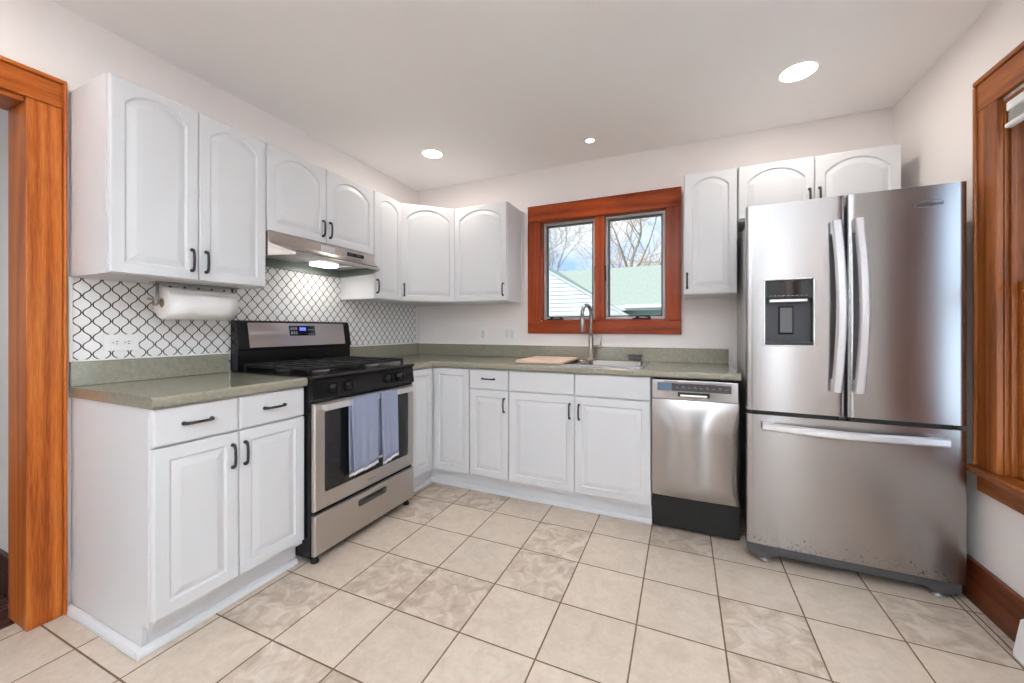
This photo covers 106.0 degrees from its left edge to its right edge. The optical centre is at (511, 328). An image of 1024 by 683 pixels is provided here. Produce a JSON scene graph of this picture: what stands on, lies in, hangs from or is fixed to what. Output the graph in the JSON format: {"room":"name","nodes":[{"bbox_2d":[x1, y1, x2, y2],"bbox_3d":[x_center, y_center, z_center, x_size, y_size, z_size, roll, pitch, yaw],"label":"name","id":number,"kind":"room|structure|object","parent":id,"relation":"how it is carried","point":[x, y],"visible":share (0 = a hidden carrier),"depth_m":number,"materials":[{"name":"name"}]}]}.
{"room":"kitchen","nodes":[
{"label":"kitchen","id":0,"kind":"room"},
{"bbox_2d":[0,109,7,552],"bbox_3d":[-3.062,-0.076,2.140,2.458,2.454,0.118,0,0,24],"label":"wall","id":1,"kind":"structure","parent":0,"point":[3,113],"depth_m":1.72,"materials":[{"name":"white paint"}]},
{"bbox_2d":[0,548,7,596],"bbox_3d":[-3.090,1.070,2.076,2.418,0.168,0.019,0,0,24],"label":"baseboard","id":2,"kind":"structure","parent":1,"relation":"attached to","point":[3,554],"depth_m":1.68,"materials":[{"name":"brown wood"}]},
{"bbox_2d":[0,0,416,606],"bbox_3d":[-1.982,-0.076,1.366,0.140,2.454,5.340,0,0,24],"label":"wall","id":3,"kind":"structure","parent":0,"point":[45,36],"depth_m":1.74,"materials":[{"name":"white paint"}]},
{"bbox_2d":[0,55,66,631],"bbox_3d":[-2.092,0.077,1.099,0.190,2.145,1.081,0,0,24],"label":"trim","id":4,"kind":"structure","parent":3,"relation":"attached to","point":[37,122],"depth_m":1.50,"materials":[{"name":"brown wood"}]},
{"bbox_2d":[69,72,265,289],"bbox_3d":[-1.527,-0.589,1.781,0.354,0.754,0.599,0,0,24],"label":"upper cabinet","id":5,"kind":"object","parent":3,"relation":"attached to","point":[161,188],"visible":1,"depth_m":1.59,"materials":[{"name":"white wood"}]},
{"bbox_2d":[147,281,239,305],"bbox_3d":[-1.529,-0.157,1.871,0.081,0.110,0.350,0,0,24],"label":"paper towel holder","id":6,"kind":"object","parent":5,"relation":"attached to","point":[155,302],"visible":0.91,"depth_m":1.74,"materials":[{"name":"silver metal"}]},
{"bbox_2d":[154,287,237,320],"bbox_3d":[-1.518,-0.116,1.869,0.145,0.147,0.288,0,0,24],"label":"paper towel roll","id":7,"kind":"object","parent":6,"relation":"hanging from","point":[179,303],"visible":0.96,"depth_m":1.81,"materials":[{"name":"white paper"}]},
{"bbox_2d":[68,267,416,364],"bbox_3d":[-1.352,-0.152,2.603,0.012,0.705,2.254,0,0,24],"label":"tile backsplash","id":8,"kind":"structure","parent":3,"relation":"attached to","point":[97,308],"depth_m":2.04,"materials":[{"name":"white tile"}]},
{"bbox_2d":[103,334,138,350],"bbox_3d":[-1.736,0.061,1.717,0.009,0.072,0.120,0,0,24],"label":"wall outlet","id":9,"kind":"object","parent":8,"relation":"attached to","point":[116,342],"visible":1,"depth_m":1.71,"materials":[{"name":"white plastic"}]},
{"bbox_2d":[110,339,120,345],"bbox_3d":[-1.742,0.061,1.697,0.003,0.028,0.034,0,0,24],"label":"receptacle","id":10,"kind":"object","parent":9,"relation":"attached to","point":[113,342],"depth_m":1.70,"materials":[{"name":"white plastic"}]},
{"bbox_2d":[123,339,132,345],"bbox_3d":[-1.726,0.061,1.734,0.003,0.028,0.034,0,0,24],"label":"receptacle","id":11,"kind":"object","parent":9,"relation":"attached to","point":[126,342],"depth_m":1.73,"materials":[{"name":"white plastic"}]},
{"bbox_2d":[266,143,373,254],"bbox_3d":[-1.252,-0.739,2.404,0.354,0.455,0.759,0,0,24],"label":"upper cabinet","id":12,"kind":"object","parent":3,"relation":"attached to","point":[306,200],"visible":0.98,"depth_m":2.27,"materials":[{"name":"white wood"}]},
{"bbox_2d":[266,231,379,277],"bbox_3d":[-1.202,-0.440,2.382,0.436,0.137,0.756,0,0,24],"label":"range hood","id":13,"kind":"object","parent":12,"relation":"attached to","point":[286,252],"visible":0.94,"depth_m":2.36,"materials":[{"name":"silver metal"}]},
{"bbox_2d":[340,191,400,301],"bbox_3d":[-1.039,-0.589,2.887,0.354,0.754,0.292,0,0,24],"label":"upper cabinet","id":14,"kind":"object","parent":3,"relation":"attached to","point":[384,285],"visible":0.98,"depth_m":2.79,"materials":[{"name":"white wood"}]},
{"bbox_2d":[371,203,470,305],"bbox_3d":[-0.739,-0.589,3.241,0.616,0.754,0.623,0,0,24],"label":"upper cabinet","id":15,"kind":"object","parent":3,"relation":"attached to","point":[427,232],"visible":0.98,"depth_m":3.03,"materials":[{"name":"white wood"}]},
{"bbox_2d":[0,482,1023,682],"bbox_3d":[-1.504,1.201,1.078,6.166,0.100,5.480,0,0,24],"label":"floor","id":16,"kind":"structure","parent":0,"point":[452,584],"depth_m":1.52,"materials":[{"name":"tile"}]},
{"bbox_2d":[66,387,303,660],"bbox_3d":[-1.399,0.714,1.714,0.642,0.871,0.614,0,0,24],"label":"base cabinet","id":17,"kind":"object","parent":16,"relation":"on","point":[179,513],"visible":0.98,"depth_m":1.49,"materials":[{"name":"white wood"}]},
{"bbox_2d":[69,354,307,409],"bbox_3d":[-1.400,0.207,1.723,0.634,0.142,0.599,0,0,24],"label":"countertop","id":18,"kind":"structure","parent":17,"relation":"on","point":[156,382],"depth_m":1.66,"materials":[{"name":"green laminate"}]},
{"bbox_2d":[231,320,413,563],"bbox_3d":[-1.077,0.551,2.336,0.682,1.198,0.774,0,0,24],"label":"gas range","id":19,"kind":"object","parent":16,"relation":"on","point":[337,505],"visible":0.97,"depth_m":2.12,"materials":[{"name":"silver metal"}]},
{"bbox_2d":[231,362,413,380],"bbox_3d":[-1.093,0.228,2.334,0.644,0.044,0.758,0,0,24],"label":"cooktop","id":20,"kind":"object","parent":19,"relation":"in","point":[313,371],"depth_m":2.11,"materials":[{"name":"black metal"}]},
{"bbox_2d":[349,393,378,476],"bbox_3d":[-0.803,0.573,2.114,0.038,0.418,0.196,0,0,24],"label":"dish towel","id":21,"kind":"object","parent":19,"relation":"hanging from","point":[364,409],"visible":1,"depth_m":2.09,"materials":[{"name":"fabric"}]},
{"bbox_2d":[378,389,398,464],"bbox_3d":[-0.727,0.573,2.285,0.038,0.419,0.140,0,0,24],"label":"dish towel","id":22,"kind":"object","parent":19,"relation":"hanging from","point":[388,403],"visible":0.97,"depth_m":2.27,"materials":[{"name":"fabric"}]},
{"bbox_2d":[411,367,473,491],"bbox_3d":[-0.656,0.714,3.054,0.919,0.871,0.899,0,0,24],"label":"base cabinet","id":23,"kind":"object","parent":16,"relation":"on","point":[441,395],"visible":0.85,"depth_m":2.77,"materials":[{"name":"white wood"}]},
{"bbox_2d":[350,343,740,380],"bbox_3d":[0.102,0.204,2.718,2.576,0.148,0.900,0,0,24],"label":"countertop","id":24,"kind":"structure","parent":23,"relation":"on","point":[664,362],"depth_m":2.80,"materials":[{"name":"green laminate"}]},
{"bbox_2d":[517,359,648,367],"bbox_3d":[0.504,0.323,2.707,0.832,0.186,0.507,0,0,24],"label":"sink","id":25,"kind":"object","parent":24,"relation":"in","point":[580,362],"visible":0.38,"depth_m":2.72,"materials":[{"name":"silver metal"}]},
{"bbox_2d":[516,356,577,363],"bbox_3d":[0.259,0.220,2.754,0.333,0.018,0.410,0,0,24],"label":"cutting board","id":26,"kind":"object","parent":25,"relation":"on","point":[536,359],"visible":1,"depth_m":2.66,"materials":[{"name":"brown wood"}]},
{"bbox_2d":[627,355,642,360],"bbox_3d":[0.877,0.208,2.751,0.104,0.044,0.072,0,0,24],"label":"soap dish","id":27,"kind":"object","parent":25,"relation":"on","point":[630,357],"visible":0.98,"depth_m":2.72,"materials":[{"name":"grey plastic"}]},
{"bbox_2d":[579,303,601,359],"bbox_3d":[0.567,0.021,2.853,0.197,0.416,0.098,0,0,-26],"label":"faucet","id":28,"kind":"object","parent":24,"relation":"on","point":[592,346],"visible":1,"depth_m":2.87,"materials":[{"name":"silver metal"}]},
{"bbox_2d":[470,368,512,496],"bbox_3d":[-0.044,0.714,2.924,0.301,0.871,0.642,0,0,24],"label":"base cabinet","id":29,"kind":"object","parent":16,"relation":"on","point":[489,391],"visible":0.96,"depth_m":2.66,"materials":[{"name":"white wood"}]},
{"bbox_2d":[509,370,652,523],"bbox_3d":[0.508,0.714,2.679,0.903,0.871,0.642,0,0,24],"label":"base cabinet","id":30,"kind":"object","parent":16,"relation":"on","point":[581,442],"visible":0.99,"depth_m":2.39,"materials":[{"name":"white wood"}]},
{"bbox_2d":[652,377,738,539],"bbox_3d":[1.118,0.715,2.379,0.442,0.870,0.640,0,0,24],"label":"dishwasher","id":31,"kind":"object","parent":16,"relation":"on","point":[695,422],"visible":1,"depth_m":2.10,"materials":[{"name":"silver metal"}]},
{"bbox_2d":[737,181,966,598],"bbox_3d":[1.655,0.269,2.052,0.783,1.761,0.765,0,0,24],"label":"refrigerator","id":32,"kind":"object","parent":16,"relation":"on","point":[852,308],"visible":1,"depth_m":1.74,"materials":[{"name":"grey metal"}]},
{"bbox_2d":[1013,619,1023,665],"bbox_3d":[1.700,1.081,1.159,0.045,0.136,0.418,0,0,24],"label":"floor vent","id":33,"kind":"object","parent":16,"relation":"in","point":[1018,650],"visible":1,"depth_m":1.34,"materials":[{"name":"white plastic"}]},
{"bbox_2d":[51,0,993,190],"bbox_3d":[-1.504,-1.354,1.079,6.166,0.100,5.480,0,0,24],"label":"ceiling","id":34,"kind":"structure","parent":0,"point":[498,87],"depth_m":1.88,"materials":[{"name":"white paint"}]},
{"bbox_2d":[421,148,443,158],"bbox_3d":[-0.591,-1.299,2.870,0.171,0.007,0.171,0,0,24],"label":"recessed light","id":35,"kind":"object","parent":34,"relation":"in","point":[430,153],"visible":1,"depth_m":2.86,"materials":[{"name":"white plastic"}]},
{"bbox_2d":[583,137,596,143],"bbox_3d":[0.538,-1.299,2.665,0.098,0.007,0.098,0,0,24],"label":"recessed light","id":36,"kind":"object","parent":34,"relation":"in","point":[588,140],"visible":1,"depth_m":2.66,"materials":[{"name":"white plastic"}]},
{"bbox_2d":[776,58,821,83],"bbox_3d":[1.449,-1.299,1.954,0.188,0.007,0.188,0,0,24],"label":"recessed light","id":37,"kind":"object","parent":34,"relation":"in","point":[798,71],"visible":1,"depth_m":1.95,"materials":[{"name":"white plastic"}]},
{"bbox_2d":[417,107,892,377],"bbox_3d":[0.700,-0.076,3.023,3.426,2.454,0.140,0,0,24],"label":"wall","id":38,"kind":"structure","parent":0,"point":[706,323],"depth_m":2.83,"materials":[{"name":"white paint"}]},
{"bbox_2d":[480,328,486,339],"bbox_3d":[-0.253,0.045,3.363,0.068,0.112,0.009,0,0,24],"label":"wall outlet","id":39,"kind":"object","parent":38,"relation":"attached to","point":[483,331],"visible":1,"depth_m":3.36,"materials":[{"name":"white plastic"}]},
{"bbox_2d":[481,330,484,337],"bbox_3d":[-0.254,0.045,3.360,0.033,0.068,0.003,0,0,24],"label":"receptacle","id":40,"kind":"object","parent":39,"relation":"attached to","point":[482,331],"depth_m":3.36,"materials":[{"name":"white plastic"}]},
{"bbox_2d":[455,201,523,304],"bbox_3d":[-0.189,-0.589,3.146,0.476,0.754,0.354,0,0,24],"label":"upper cabinet","id":41,"kind":"object","parent":38,"relation":"attached to","point":[489,238],"visible":1,"depth_m":3.02,"materials":[{"name":"white wood"}]},
{"bbox_2d":[503,327,515,340],"bbox_3d":[-0.021,0.043,3.260,0.118,0.116,0.008,0,0,24],"label":"outlet plate","id":42,"kind":"object","parent":38,"relation":"attached to","point":[509,333],"visible":1,"depth_m":3.26,"materials":[{"name":"white plastic"}]},
{"bbox_2d":[505,330,508,337],"bbox_3d":[-0.043,0.043,3.267,0.033,0.068,0.003,0,0,24],"label":"switch","id":43,"kind":"object","parent":42,"relation":"attached to","point":[506,331],"depth_m":3.27,"materials":[{"name":"white plastic"}]},
{"bbox_2d":[510,330,513,337],"bbox_3d":[-0.001,0.043,3.248,0.033,0.068,0.003,0,0,24],"label":"switch","id":44,"kind":"object","parent":42,"relation":"attached to","point":[511,331],"depth_m":3.25,"materials":[{"name":"white plastic"}]},
{"bbox_2d":[528,186,680,333],"bbox_3d":[0.691,-0.481,3.011,1.156,1.037,0.166,0,0,24],"label":"window","id":45,"kind":"structure","parent":38,"relation":"in","point":[599,212],"depth_m":2.95,"materials":[{"name":"red wood"}]},
{"bbox_2d":[684,168,736,298],"bbox_3d":[1.272,-0.589,2.500,0.292,0.754,0.354,0,0,24],"label":"upper cabinet","id":46,"kind":"object","parent":38,"relation":"attached to","point":[710,198],"visible":1,"depth_m":2.36,"materials":[{"name":"white wood"}]},
{"bbox_2d":[737,144,900,231],"bbox_3d":[1.746,-0.808,2.290,0.739,0.317,0.354,0,0,24],"label":"upper cabinet","id":47,"kind":"object","parent":38,"relation":"attached to","point":[874,169],"visible":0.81,"depth_m":2.14,"materials":[{"name":"white wood"}]},
{"bbox_2d":[893,0,1023,597],"bbox_3d":[1.280,-0.076,-0.076,0.140,2.454,5.340,0,0,24],"label":"wall","id":48,"kind":"structure","parent":0,"point":[933,121],"depth_m":1.67,"materials":[{"name":"white paint"}]},
{"bbox_2d":[962,554,1023,642],"bbox_3d":[1.173,1.061,-0.116,0.021,0.177,5.180,0,0,24],"label":"baseboard","id":49,"kind":"structure","parent":48,"relation":"attached to","point":[993,597],"depth_m":1.50,"materials":[{"name":"brown wood"}]},
{"bbox_2d":[967,41,1023,514],"bbox_3d":[1.792,-0.179,1.146,0.188,1.685,0.988,0,0,24],"label":"window","id":50,"kind":"structure","parent":48,"relation":"in","point":[998,150],"depth_m":1.49,"materials":[{"name":"brown wood"}]},
{"bbox_2d":[1005,91,1023,127],"bbox_3d":[1.764,-0.811,1.193,0.024,0.100,0.600,0,0,24],"label":"window blind","id":51,"kind":"object","parent":50,"relation":"attached to","point":[1015,105],"visible":1,"depth_m":1.43,"materials":[{"name":"white"}]},
{"label":"outside","id":52,"kind":"structure","parent":0,"visible":0},
{"bbox_3d":[11.265,2.401,31.164,60.000,0.100,59.840,0,0,24],"label":"ground","id":53,"kind":"structure","parent":52,"visible":0},
{"bbox_2d":[549,224,591,270],"bbox_3d":[-0.006,-2.388,20.160,7.620,9.544,9.956,0,0,-10],"label":"bare tree","id":54,"kind":"object","parent":53,"relation":"on","point":[552,259],"visible":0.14,"depth_m":18.44,"materials":[{"name":"grey plant"}]},
{"bbox_2d":[549,265,666,320],"bbox_3d":[5.476,0.003,13.947,14.670,4.695,6.417,0,0,24],"label":"house","id":55,"kind":"structure","parent":53,"relation":"on","point":[633,290],"depth_m":12.33,"materials":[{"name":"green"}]},
{"bbox_2d":[567,217,660,269],"bbox_3d":[7.644,-3.591,24.043,9.318,11.895,9.538,0,0,16],"label":"bare tree","id":56,"kind":"object","parent":53,"relation":"on","point":[617,244],"visible":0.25,"depth_m":23.47,"materials":[{"name":"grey plant"}]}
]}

